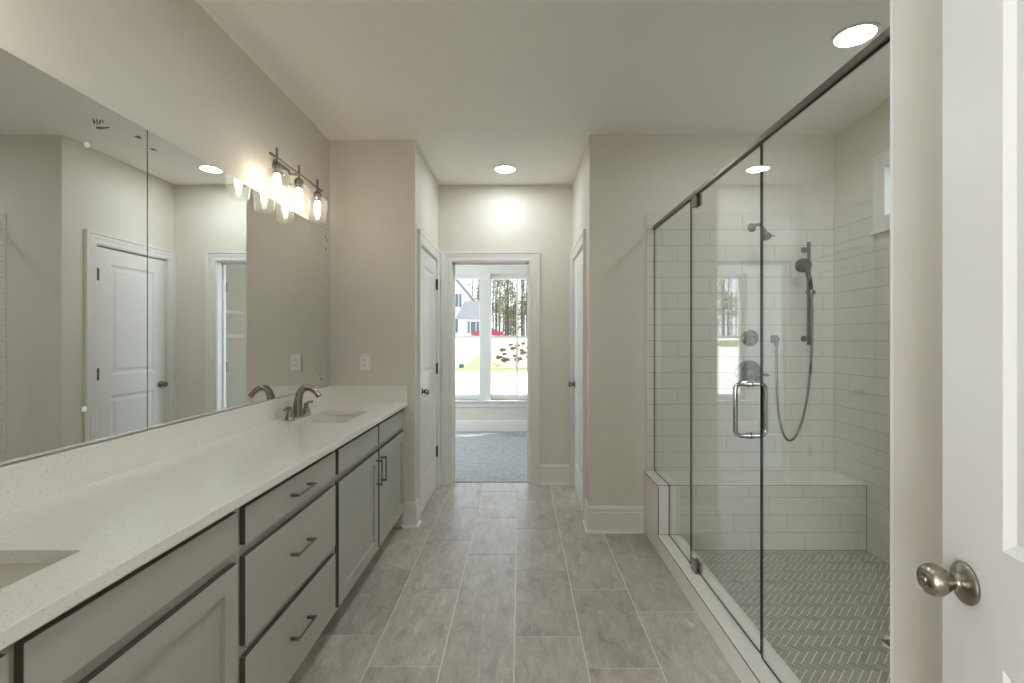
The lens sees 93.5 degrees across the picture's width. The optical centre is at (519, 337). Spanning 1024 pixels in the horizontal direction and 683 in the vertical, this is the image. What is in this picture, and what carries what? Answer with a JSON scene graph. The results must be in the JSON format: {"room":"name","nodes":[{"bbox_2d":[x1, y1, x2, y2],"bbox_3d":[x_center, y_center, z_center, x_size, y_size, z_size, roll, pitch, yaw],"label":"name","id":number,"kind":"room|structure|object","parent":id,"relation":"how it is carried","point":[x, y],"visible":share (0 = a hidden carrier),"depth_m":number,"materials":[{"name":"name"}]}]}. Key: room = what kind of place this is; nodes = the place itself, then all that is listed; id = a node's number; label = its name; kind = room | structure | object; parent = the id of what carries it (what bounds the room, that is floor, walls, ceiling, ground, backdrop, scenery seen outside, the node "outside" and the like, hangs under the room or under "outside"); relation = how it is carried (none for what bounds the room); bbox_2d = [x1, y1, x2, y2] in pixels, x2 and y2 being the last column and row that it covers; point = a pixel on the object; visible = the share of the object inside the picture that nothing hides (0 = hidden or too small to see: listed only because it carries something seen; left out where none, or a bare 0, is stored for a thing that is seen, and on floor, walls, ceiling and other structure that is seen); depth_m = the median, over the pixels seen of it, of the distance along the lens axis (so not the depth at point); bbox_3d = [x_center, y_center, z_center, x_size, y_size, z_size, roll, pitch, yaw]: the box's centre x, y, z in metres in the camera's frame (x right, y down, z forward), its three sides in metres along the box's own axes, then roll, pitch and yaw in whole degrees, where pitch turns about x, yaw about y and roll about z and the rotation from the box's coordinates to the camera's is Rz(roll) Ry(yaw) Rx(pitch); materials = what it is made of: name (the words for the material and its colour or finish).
{"room":"bathroom","nodes":[
{"label":"bathroom","id":0,"kind":"room"},
{"bbox_2d":[0,0,329,465],"bbox_3d":[-1.409,-0.032,1.640,0.115,2.743,3.560,0,0,0],"label":"wall","id":1,"kind":"structure","parent":0,"point":[167,67],"depth_m":1.92,"materials":[{"name":"beige paint"}]},
{"bbox_2d":[0,48,146,464],"bbox_3d":[-1.345,-0.210,0.948,0.012,1.079,1.575,0,0,0],"label":"mirror","id":2,"kind":"object","parent":1,"relation":"attached to","point":[73,169],"visible":1,"depth_m":1.42,"materials":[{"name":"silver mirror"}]},
{"bbox_2d":[0,385,331,512],"bbox_3d":[-1.341,0.392,1.777,0.019,0.117,3.284,0,0,0],"label":"backsplash","id":3,"kind":"structure","parent":1,"relation":"attached to","point":[25,482],"depth_m":1.62,"materials":[{"name":"stone"}]},
{"bbox_2d":[147,130,330,428],"bbox_3d":[-1.346,-0.210,2.578,0.008,1.079,1.677,0,0,0],"label":"mirror","id":4,"kind":"object","parent":1,"relation":"attached to","point":[239,281],"visible":1,"depth_m":2.18,"materials":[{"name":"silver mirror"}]},
{"bbox_2d":[263,147,327,220],"bbox_3d":[-1.267,-0.846,2.715,0.168,0.263,0.630,0,0,0],"label":"vanity light","id":5,"kind":"object","parent":1,"relation":"attached to","point":[281,174],"visible":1,"depth_m":2.70,"materials":[{"name":"glass"}]},
{"bbox_2d":[330,140,438,526],"bbox_3d":[-1.105,-0.032,3.915,0.721,2.743,0.990,0,0,0],"label":"wall","id":6,"kind":"structure","parent":0,"point":[382,192],"depth_m":3.42,"materials":[{"name":"beige paint"}]},
{"bbox_2d":[360,354,369,370],"bbox_3d":[-1.098,0.172,3.415,0.074,0.120,0.009,0,0,0],"label":"outlet","id":7,"kind":"object","parent":6,"relation":"attached to","point":[364,358],"visible":1,"depth_m":3.41,"materials":[{"name":"white plastic"}]},
{"bbox_2d":[362,357,366,366],"bbox_3d":[-1.098,0.172,3.413,0.034,0.068,0.004,0,0,0],"label":"receptacle","id":8,"kind":"object","parent":7,"relation":"attached to","point":[364,359],"depth_m":3.41,"materials":[{"name":"white plastic"}]},
{"bbox_2d":[402,497,421,528],"bbox_3d":[-0.772,1.249,3.900,0.115,0.182,1.020,0,0,0],"label":"baseboard","id":9,"kind":"structure","parent":6,"relation":"attached to","point":[411,520],"depth_m":3.40,"materials":[{"name":"white paint"}]},
{"bbox_2d":[422,248,437,510],"bbox_3d":[-0.737,0.322,3.960,0.095,2.020,0.716,0,0,0],"label":"door","id":10,"kind":"structure","parent":6,"relation":"in","point":[429,281],"depth_m":3.96,"materials":[{"name":"white paint"}]},
{"bbox_2d":[455,431,526,482],"bbox_3d":[-0.525,1.387,5.685,4.150,0.106,2.430,0,0,0],"label":"floor","id":11,"kind":"structure","parent":0,"point":[480,456],"depth_m":5.43,"materials":[{"name":"grey carpet"}]},
{"bbox_2d":[455,407,526,419],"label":"wall","id":12,"kind":"structure","parent":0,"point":[461,413],"depth_m":6.90,"materials":[{"name":"beige paint"}]},
{"bbox_2d":[455,265,526,406],"bbox_3d":[-0.500,-0.043,6.938,2.100,2.055,0.185,0,0,0],"label":"window","id":13,"kind":"structure","parent":12,"relation":"attached to","point":[485,274],"depth_m":6.88,"materials":[{"name":"white paint"}]},
{"bbox_2d":[455,420,526,430],"bbox_3d":[-0.525,1.258,6.893,4.150,0.165,0.014,0,0,0],"label":"baseboard","id":14,"kind":"structure","parent":12,"relation":"attached to","point":[460,425],"depth_m":6.88,"materials":[{"name":"white paint"}]},
{"bbox_2d":[439,185,571,483],"bbox_3d":[-0.525,-0.032,4.468,4.350,2.743,0.115,0,0,0],"label":"wall","id":15,"kind":"structure","parent":0,"point":[471,217],"depth_m":4.41,"materials":[{"name":"beige paint"}]},
{"bbox_2d":[417,229,539,519],"bbox_3d":[-0.282,0.274,4.008,0.925,2.133,1.013,0,0,0],"label":"door frame","id":16,"kind":"structure","parent":15,"relation":"attached to","point":[447,257],"depth_m":4.39,"materials":[{"name":"white paint"}]},
{"bbox_2d":[440,465,570,484],"bbox_3d":[-0.133,1.249,4.395,1.225,0.182,0.030,0,0,0],"label":"baseboard","id":17,"kind":"structure","parent":15,"relation":"attached to","point":[549,474],"depth_m":4.40,"materials":[{"name":"white paint"}]},
{"bbox_2d":[288,482,740,682],"bbox_3d":[-0.243,1.390,2.165,2.216,0.100,4.610,0,0,0],"label":"floor","id":18,"kind":"structure","parent":0,"point":[496,582],"depth_m":2.40,"materials":[{"name":"grey tile"}]},
{"bbox_2d":[0,510,237,682],"bbox_3d":[-1.065,0.911,0.781,0.568,0.858,1.262,0,0,0],"label":"base cabinet","id":19,"kind":"object","parent":18,"relation":"on","point":[173,618],"visible":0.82,"depth_m":1.09,"materials":[{"name":"grey paint"}]},
{"bbox_2d":[0,385,407,650],"bbox_3d":[-1.073,0.406,1.777,0.554,0.147,3.284,0,0,0],"label":"countertop","id":20,"kind":"structure","parent":19,"relation":"on","point":[99,512],"depth_m":1.39,"materials":[{"name":"stone"}]},
{"bbox_2d":[0,563,53,588],"bbox_3d":[-1.073,0.554,0.797,0.327,0.148,0.499,0,0,0],"label":"sink","id":21,"kind":"object","parent":20,"relation":"in","point":[10,573],"visible":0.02,"depth_m":1.03,"materials":[{"name":"white ceramic"}]},
{"bbox_2d":[283,384,320,420],"bbox_3d":[-1.219,0.357,2.755,0.166,0.185,0.351,0,0,-4],"label":"faucet","id":22,"kind":"object","parent":20,"relation":"on","point":[298,411],"visible":1,"depth_m":2.74,"materials":[{"name":"silver metal"}]},
{"bbox_2d":[306,415,359,422],"bbox_3d":[-1.073,0.554,2.777,0.327,0.148,0.499,0,0,0],"label":"sink","id":23,"kind":"object","parent":20,"relation":"in","point":[326,418],"visible":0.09,"depth_m":3.01,"materials":[{"name":"white ceramic"}]},
{"bbox_2d":[235,451,334,682],"bbox_3d":[-1.065,0.911,1.781,0.568,0.858,0.736,0,0,0],"label":"base cabinet","id":24,"kind":"object","parent":18,"relation":"on","point":[285,557],"visible":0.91,"depth_m":1.68,"materials":[{"name":"grey paint"}]},
{"bbox_2d":[333,409,403,611],"bbox_3d":[-1.065,0.911,2.783,0.568,0.858,1.266,0,0,0],"label":"base cabinet","id":25,"kind":"object","parent":18,"relation":"on","point":[368,481],"visible":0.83,"depth_m":2.58,"materials":[{"name":"grey paint"}]},
{"bbox_2d":[657,535,801,682],"bbox_3d":[0.928,1.282,2.063,0.148,0.116,1.872,0,0,0],"label":"shower curb","id":26,"kind":"object","parent":18,"relation":"on","point":[741,654],"visible":1,"depth_m":2.12,"materials":[{"name":"white stone"}]},
{"bbox_2d":[654,201,690,563],"bbox_3d":[0.925,0.237,2.963,0.008,1.969,0.710,0,0,0],"label":"screen","id":27,"kind":"object","parent":26,"relation":"on","point":[688,201],"visible":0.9,"depth_m":3.32,"materials":[{"name":"clear glass"}]},
{"bbox_2d":[690,144,767,653],"bbox_3d":[0.925,0.238,2.226,0.138,1.968,0.756,0,0,0],"label":"shower door","id":28,"kind":"structure","parent":26,"relation":"on","point":[696,200],"depth_m":1.93,"materials":[{"name":"clear glass"}]},
{"bbox_2d":[761,38,889,682],"bbox_3d":[0.925,0.237,1.485,0.008,1.969,0.712,0,0,0],"label":"screen","id":29,"kind":"object","parent":26,"relation":"on","point":[888,40],"visible":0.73,"depth_m":1.84,"materials":[{"name":"clear glass"}]},
{"bbox_2d":[195,0,889,184],"bbox_3d":[-0.200,-1.463,1.700,6.400,0.120,10.800,0,0,0],"label":"ceiling","id":30,"kind":"structure","parent":0,"point":[479,86],"depth_m":2.53,"materials":[{"name":"white paint"}]},
{"bbox_2d":[493,165,516,173],"bbox_3d":[-0.124,-1.399,4.000,0.195,0.008,0.195,0,0,0],"label":"recessed light","id":31,"kind":"object","parent":30,"relation":"in","point":[504,169],"visible":1,"depth_m":4.00,"materials":[{"name":"white paint"}]},
{"bbox_2d":[830,21,880,48],"bbox_3d":[1.552,-1.399,2.232,0.195,0.008,0.195,0,0,0],"label":"recessed light","id":32,"kind":"object","parent":30,"relation":"in","point":[854,35],"visible":1,"depth_m":2.22,"materials":[{"name":"white paint"}]},
{"bbox_2d":[572,135,833,531],"bbox_3d":[1.400,-0.032,3.870,1.840,2.743,1.080,0,0,0],"label":"wall","id":33,"kind":"structure","parent":0,"point":[619,179],"depth_m":3.33,"materials":[{"name":"beige paint"}]},
{"bbox_2d":[568,249,582,509],"bbox_3d":[0.471,0.322,3.950,0.095,2.020,0.716,0,0,0],"label":"door","id":34,"kind":"structure","parent":33,"relation":"in","point":[578,263],"depth_m":4.00,"materials":[{"name":"white paint"}]},
{"bbox_2d":[570,229,585,519],"bbox_3d":[0.469,0.274,3.955,0.022,2.133,0.906,0,0,0],"label":"door frame","id":35,"kind":"structure","parent":33,"relation":"attached to","point":[580,242],"depth_m":4.06,"materials":[{"name":"white paint"}]},
{"bbox_2d":[582,497,644,533],"bbox_3d":[0.651,1.249,3.855,0.403,0.182,1.110,0,0,0],"label":"baseboard","id":36,"kind":"structure","parent":33,"relation":"attached to","point":[597,519],"depth_m":3.32,"materials":[{"name":"white paint"}]},
{"bbox_2d":[645,213,833,470],"bbox_3d":[1.512,0.240,3.325,1.301,2.200,0.010,0,0,0],"label":"tiled wall","id":37,"kind":"structure","parent":0,"point":[725,255],"depth_m":3.32,"materials":[{"name":"white tile"}]},
{"bbox_2d":[741,330,757,345],"bbox_3d":[1.583,0.000,3.287,0.116,0.116,0.069,0,0,0],"label":"valve","id":38,"kind":"object","parent":37,"relation":"attached to","point":[749,337],"visible":1,"depth_m":3.31,"materials":[{"name":"grey metal"}]},
{"bbox_2d":[735,360,768,386],"bbox_3d":[1.585,0.245,3.291,0.205,0.184,0.062,0,0,0],"label":"shower valve","id":39,"kind":"object","parent":37,"relation":"attached to","point":[746,370],"visible":0.85,"depth_m":3.31,"materials":[{"name":"grey metal"}]},
{"bbox_2d":[747,223,774,240],"bbox_3d":[1.613,-0.713,3.212,0.091,0.154,0.221,0,0,0],"label":"shower","id":40,"kind":"object","parent":37,"relation":"attached to","point":[751,227],"visible":0.8,"depth_m":3.15,"materials":[{"name":"grey metal"}]},
{"bbox_2d":[653,27,889,228],"bbox_3d":[0.925,-0.759,2.224,0.024,0.023,2.192,0,0,0],"label":"header rail","id":41,"kind":"object","parent":37,"relation":"attached to","point":[883,37],"visible":0.58,"depth_m":1.58,"materials":[{"name":"grey metal"}]},
{"bbox_2d":[770,335,778,345],"bbox_3d":[1.750,0.018,3.297,0.052,0.071,0.050,0,0,0],"label":"connector","id":42,"kind":"object","parent":37,"relation":"attached to","point":[773,338],"visible":1,"depth_m":3.30,"materials":[{"name":"grey metal"}]},
{"bbox_2d":[801,242,815,344],"bbox_3d":[1.957,-0.301,3.265,0.079,0.698,0.113,0,0,0],"label":"slide bar","id":43,"kind":"object","parent":37,"relation":"attached to","point":[807,249],"visible":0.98,"depth_m":3.26,"materials":[{"name":"grey metal"}]},
{"bbox_2d":[776,258,812,441],"bbox_3d":[1.848,0.086,3.226,0.232,1.231,0.092,0,0,12],"label":"shower","id":44,"kind":"object","parent":43,"relation":"attached to","point":[802,265],"visible":1,"depth_m":3.23,"materials":[{"name":"grey metal"}]},
{"bbox_2d":[694,551,889,682],"bbox_3d":[1.581,1.384,2.063,1.202,0.112,1.974,0,0,0],"label":"floor","id":45,"kind":"structure","parent":0,"point":[826,614],"depth_m":2.39,"materials":[{"name":"grey tile"}]},
{"bbox_2d":[644,471,866,551],"bbox_3d":[1.507,1.127,3.159,1.308,0.425,0.321,0,0,0],"label":"shower bench","id":46,"kind":"object","parent":45,"relation":"on","point":[803,510],"visible":0.98,"depth_m":3.00,"materials":[{"name":"white tile"}]},
{"bbox_2d":[881,639,889,646],"bbox_3d":[1.632,1.328,2.080,0.086,0.002,0.086,0,0,0],"label":"shower drain","id":47,"kind":"object","parent":45,"relation":"on","point":[886,641],"visible":0.22,"depth_m":2.11,"materials":[{"name":"grey metal"}]},
{"bbox_2d":[834,99,889,213],"bbox_3d":[2.245,-0.032,2.174,0.150,2.743,2.512,0,0,0],"label":"wall","id":48,"kind":"structure","parent":0,"point":[856,145],"depth_m":3.09,"materials":[{"name":"beige paint"}]},
{"bbox_2d":[869,150,889,235],"bbox_3d":[2.203,-0.861,2.535,0.135,0.472,0.830,0,0,0],"label":"window","id":49,"kind":"structure","parent":48,"relation":"in","point":[881,218],"depth_m":2.87,"materials":[{"name":"white paint"}]},
{"bbox_2d":[834,198,889,564],"bbox_3d":[2.166,0.241,2.224,0.008,2.197,2.212,0,0,0],"label":"tiled wall","id":50,"kind":"structure","parent":0,"point":[861,260],"depth_m":3.02,"materials":[{"name":"white tile"}]},
{"bbox_2d":[893,0,942,682],"bbox_3d":[1.593,-0.032,0.489,1.455,2.743,1.258,0,0,0],"label":"wall","id":51,"kind":"structure","parent":0,"point":[917,24],"depth_m":1.05,"materials":[{"name":"beige paint"}]},
{"bbox_2d":[890,0,892,682],"bbox_3d":[1.513,-0.031,1.122,1.298,2.742,0.010,0,0,0],"label":"wall tiles","id":52,"kind":"structure","parent":51,"relation":"attached to","point":[891,1],"depth_m":1.12,"materials":[{"name":"white ceramic"}]},
{"bbox_3d":[-0.200,-0.031,-0.080,2.531,2.743,0.120,0,0,0],"label":"wall","id":53,"kind":"structure","parent":0,"visible":0},
{"bbox_2d":[916,0,1023,682],"bbox_3d":[0.606,0.322,0.399,0.155,2.020,0.774,0,0,14],"label":"door","id":54,"kind":"structure","parent":53,"relation":"in","point":[980,581],"depth_m":0.69,"materials":[{"name":"white paint"}]},
{"label":"outside","id":55,"kind":"structure","parent":0,"visible":0},
{"bbox_2d":[455,338,526,393],"bbox_3d":[-10.000,1.059,73.550,140.000,2.163,132.900,0,0,0],"label":"ground","id":56,"kind":"structure","parent":55,"point":[466,349],"depth_m":18.84,"materials":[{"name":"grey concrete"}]},
{"bbox_2d":[466,279,475,295],"bbox_3d":[-10.425,-9.658,105.992,2.923,19.837,2.847,0,0,-42],"label":"tree","id":57,"kind":"object","parent":56,"relation":"on","point":[468,283],"visible":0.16,"depth_m":105.78,"materials":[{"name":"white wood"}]},
{"bbox_2d":[455,279,492,335],"bbox_3d":[-12.450,-6.832,78.050,16.500,13.657,17.100,0,0,0],"label":"house","id":58,"kind":"structure","parent":56,"relation":"on","point":[466,305],"depth_m":71.56,"materials":[{"name":"white"}]},
{"bbox_2d":[459,294,461,306],"bbox_3d":[-9.290,-5.860,74.975,0.380,2.100,0.049,0,0,0],"label":"shutter","id":59,"kind":"object","parent":58,"relation":"hanging from","point":[460,295],"depth_m":74.95,"materials":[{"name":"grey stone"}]},
{"bbox_2d":[467,321,469,332],"bbox_3d":[-7.460,-1.560,69.975,0.380,1.700,0.049,0,0,0],"label":"shutter","id":60,"kind":"object","parent":58,"relation":"hanging from","point":[468,322],"depth_m":69.95,"materials":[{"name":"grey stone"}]},
{"bbox_2d":[476,321,478,330],"bbox_3d":[-6.140,-1.560,69.975,0.380,1.700,0.049,0,0,0],"label":"shutter","id":61,"kind":"object","parent":58,"relation":"hanging from","point":[477,322],"depth_m":69.95,"materials":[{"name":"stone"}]},
{"bbox_2d":[471,328,502,335],"bbox_3d":[-4.600,-0.733,68.000,4.500,1.420,1.800,0,0,0],"label":"car","id":62,"kind":"object","parent":56,"relation":"on","point":[495,332],"visible":0.62,"depth_m":67.11,"materials":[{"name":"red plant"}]},
{"bbox_2d":[455,352,526,370],"bbox_3d":[2.500,1.323,26.750,11.000,0.731,12.500,0,0,0],"label":"lawn","id":63,"kind":"structure","parent":56,"relation":"on","point":[473,365],"depth_m":21.44,"materials":[{"name":"green plant"}]},
{"bbox_2d":[492,279,499,327],"bbox_3d":[-4.907,-9.092,89.329,3.090,18.763,2.789,0,0,6],"label":"tree","id":64,"kind":"object","parent":56,"relation":"on","point":[493,307],"visible":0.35,"depth_m":89.12,"materials":[{"name":"green plant"}]},
{"bbox_2d":[492,279,501,328],"bbox_3d":[-4.570,-8.485,92.943,2.602,17.507,2.884,0,0,-4],"label":"tree","id":65,"kind":"object","parent":56,"relation":"on","point":[495,279],"visible":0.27,"depth_m":92.85,"materials":[{"name":"plant"}]},
{"bbox_2d":[492,279,503,329],"bbox_3d":[-3.991,-7.969,82.787,2.708,16.439,2.443,0,0,-17],"label":"tree","id":66,"kind":"object","parent":56,"relation":"on","point":[497,292],"visible":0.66,"depth_m":82.56,"materials":[{"name":"green plant"}]},
{"bbox_2d":[494,283,501,330],"bbox_3d":[-4.925,-9.603,102.163,2.906,19.723,2.830,0,0,-12],"label":"tree","id":67,"kind":"object","parent":56,"relation":"on","point":[496,283],"visible":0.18,"depth_m":102.12,"materials":[{"name":"plant"}]},
{"bbox_2d":[494,279,505,330],"bbox_3d":[-4.911,-10.657,118.122,3.226,21.893,3.142,0,0,-25],"label":"tree","id":68,"kind":"object","parent":56,"relation":"on","point":[505,279],"visible":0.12,"depth_m":117.97,"materials":[{"name":"plant"}]},
{"bbox_2d":[498,287,503,330],"bbox_3d":[-4.639,-8.319,107.280,2.827,17.162,2.551,0,0,24],"label":"tree","id":69,"kind":"object","parent":56,"relation":"on","point":[499,287],"visible":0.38,"depth_m":107.08,"materials":[{"name":"plant"}]},
{"bbox_2d":[499,283,506,335],"bbox_3d":[-3.875,-7.585,111.311,2.577,15.644,2.325,0,0,-16],"label":"tree","id":70,"kind":"object","parent":56,"relation":"on","point":[502,283],"visible":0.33,"depth_m":111.37,"materials":[{"name":"plant"}]},
{"bbox_2d":[502,310,506,335],"bbox_3d":[-3.338,-3.709,114.888,2.811,7.930,2.755,0,0,12],"label":"tree","id":71,"kind":"object","parent":56,"relation":"on","point":[506,310],"visible":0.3,"depth_m":114.55,"materials":[{"name":"plant"}]},
{"bbox_2d":[500,279,511,335],"bbox_3d":[-2.902,-9.235,97.815,3.139,19.059,2.833,0,0,-36],"label":"tree","id":72,"kind":"object","parent":56,"relation":"on","point":[504,285],"visible":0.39,"depth_m":97.83,"materials":[{"name":"green plant"}]},
{"bbox_2d":[500,279,515,335],"bbox_3d":[-2.179,-11.273,85.999,3.413,23.160,3.324,0,0,-3],"label":"tree","id":73,"kind":"object","parent":56,"relation":"on","point":[507,297],"visible":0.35,"depth_m":85.85,"materials":[{"name":"green plant"}]},
{"bbox_2d":[492,339,526,367],"bbox_3d":[19.100,0.820,40.750,41.800,1.628,38.500,0,0,0],"label":"mulch bed","id":74,"kind":"object","parent":56,"relation":"on","point":[498,362],"visible":0.16,"depth_m":28.48,"materials":[{"name":"soil"}]},
{"bbox_2d":[509,279,513,327],"bbox_3d":[-2.430,-9.834,129.911,2.898,20.199,2.976,0,0,-39],"label":"tree","id":75,"kind":"object","parent":56,"relation":"on","point":[510,280],"visible":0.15,"depth_m":129.81,"materials":[{"name":"plant"}]},
{"bbox_2d":[518,279,525,335],"bbox_3d":[1.036,-10.752,120.658,3.255,22.088,3.170,0,0,24],"label":"tree","id":76,"kind":"object","parent":56,"relation":"on","point":[523,279],"visible":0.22,"depth_m":120.49,"materials":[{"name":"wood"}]},
{"bbox_3d":[24.000,0.107,87.000,52.000,0.300,46.000,0,0,0],"label":"lawn","id":77,"kind":"structure","parent":56,"relation":"on","visible":0},
{"bbox_2d":[506,306,514,335],"bbox_3d":[-2.104,-3.535,103.730,2.626,7.556,2.679,0,0,-4],"label":"tree","id":78,"kind":"object","parent":77,"relation":"on","point":[511,311],"visible":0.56,"depth_m":103.53,"materials":[{"name":"green plant"}]},
{"bbox_2d":[509,281,518,335],"bbox_3d":[-1.224,-7.519,89.473,2.554,15.508,2.305,0,0,-31],"label":"tree","id":79,"kind":"object","parent":77,"relation":"on","point":[512,288],"visible":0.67,"depth_m":89.51,"materials":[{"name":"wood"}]},
{"bbox_2d":[509,300,521,335],"bbox_3d":[-0.799,-3.789,93.614,2.872,8.101,2.815,0,0,-14],"label":"tree","id":80,"kind":"object","parent":77,"relation":"on","point":[519,326],"visible":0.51,"depth_m":93.48,"materials":[{"name":"plant"}]},
{"bbox_2d":[511,279,520,334],"bbox_3d":[-1.070,-8.431,109.140,2.586,17.396,2.865,0,0,31],"label":"tree","id":81,"kind":"object","parent":77,"relation":"on","point":[514,279],"visible":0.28,"depth_m":109.15,"materials":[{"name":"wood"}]},
{"bbox_2d":[518,279,525,335],"bbox_3d":[0.462,-10.766,100.047,3.174,22.117,3.259,0,0,-35],"label":"tree","id":82,"kind":"object","parent":77,"relation":"on","point":[521,306],"visible":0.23,"depth_m":99.90,"materials":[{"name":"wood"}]},
{"bbox_2d":[519,279,526,335],"bbox_3d":[1.198,-9.970,82.766,2.939,20.478,3.018,0,0,34],"label":"tree","id":83,"kind":"object","parent":77,"relation":"on","point":[525,294],"visible":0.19,"depth_m":82.62,"materials":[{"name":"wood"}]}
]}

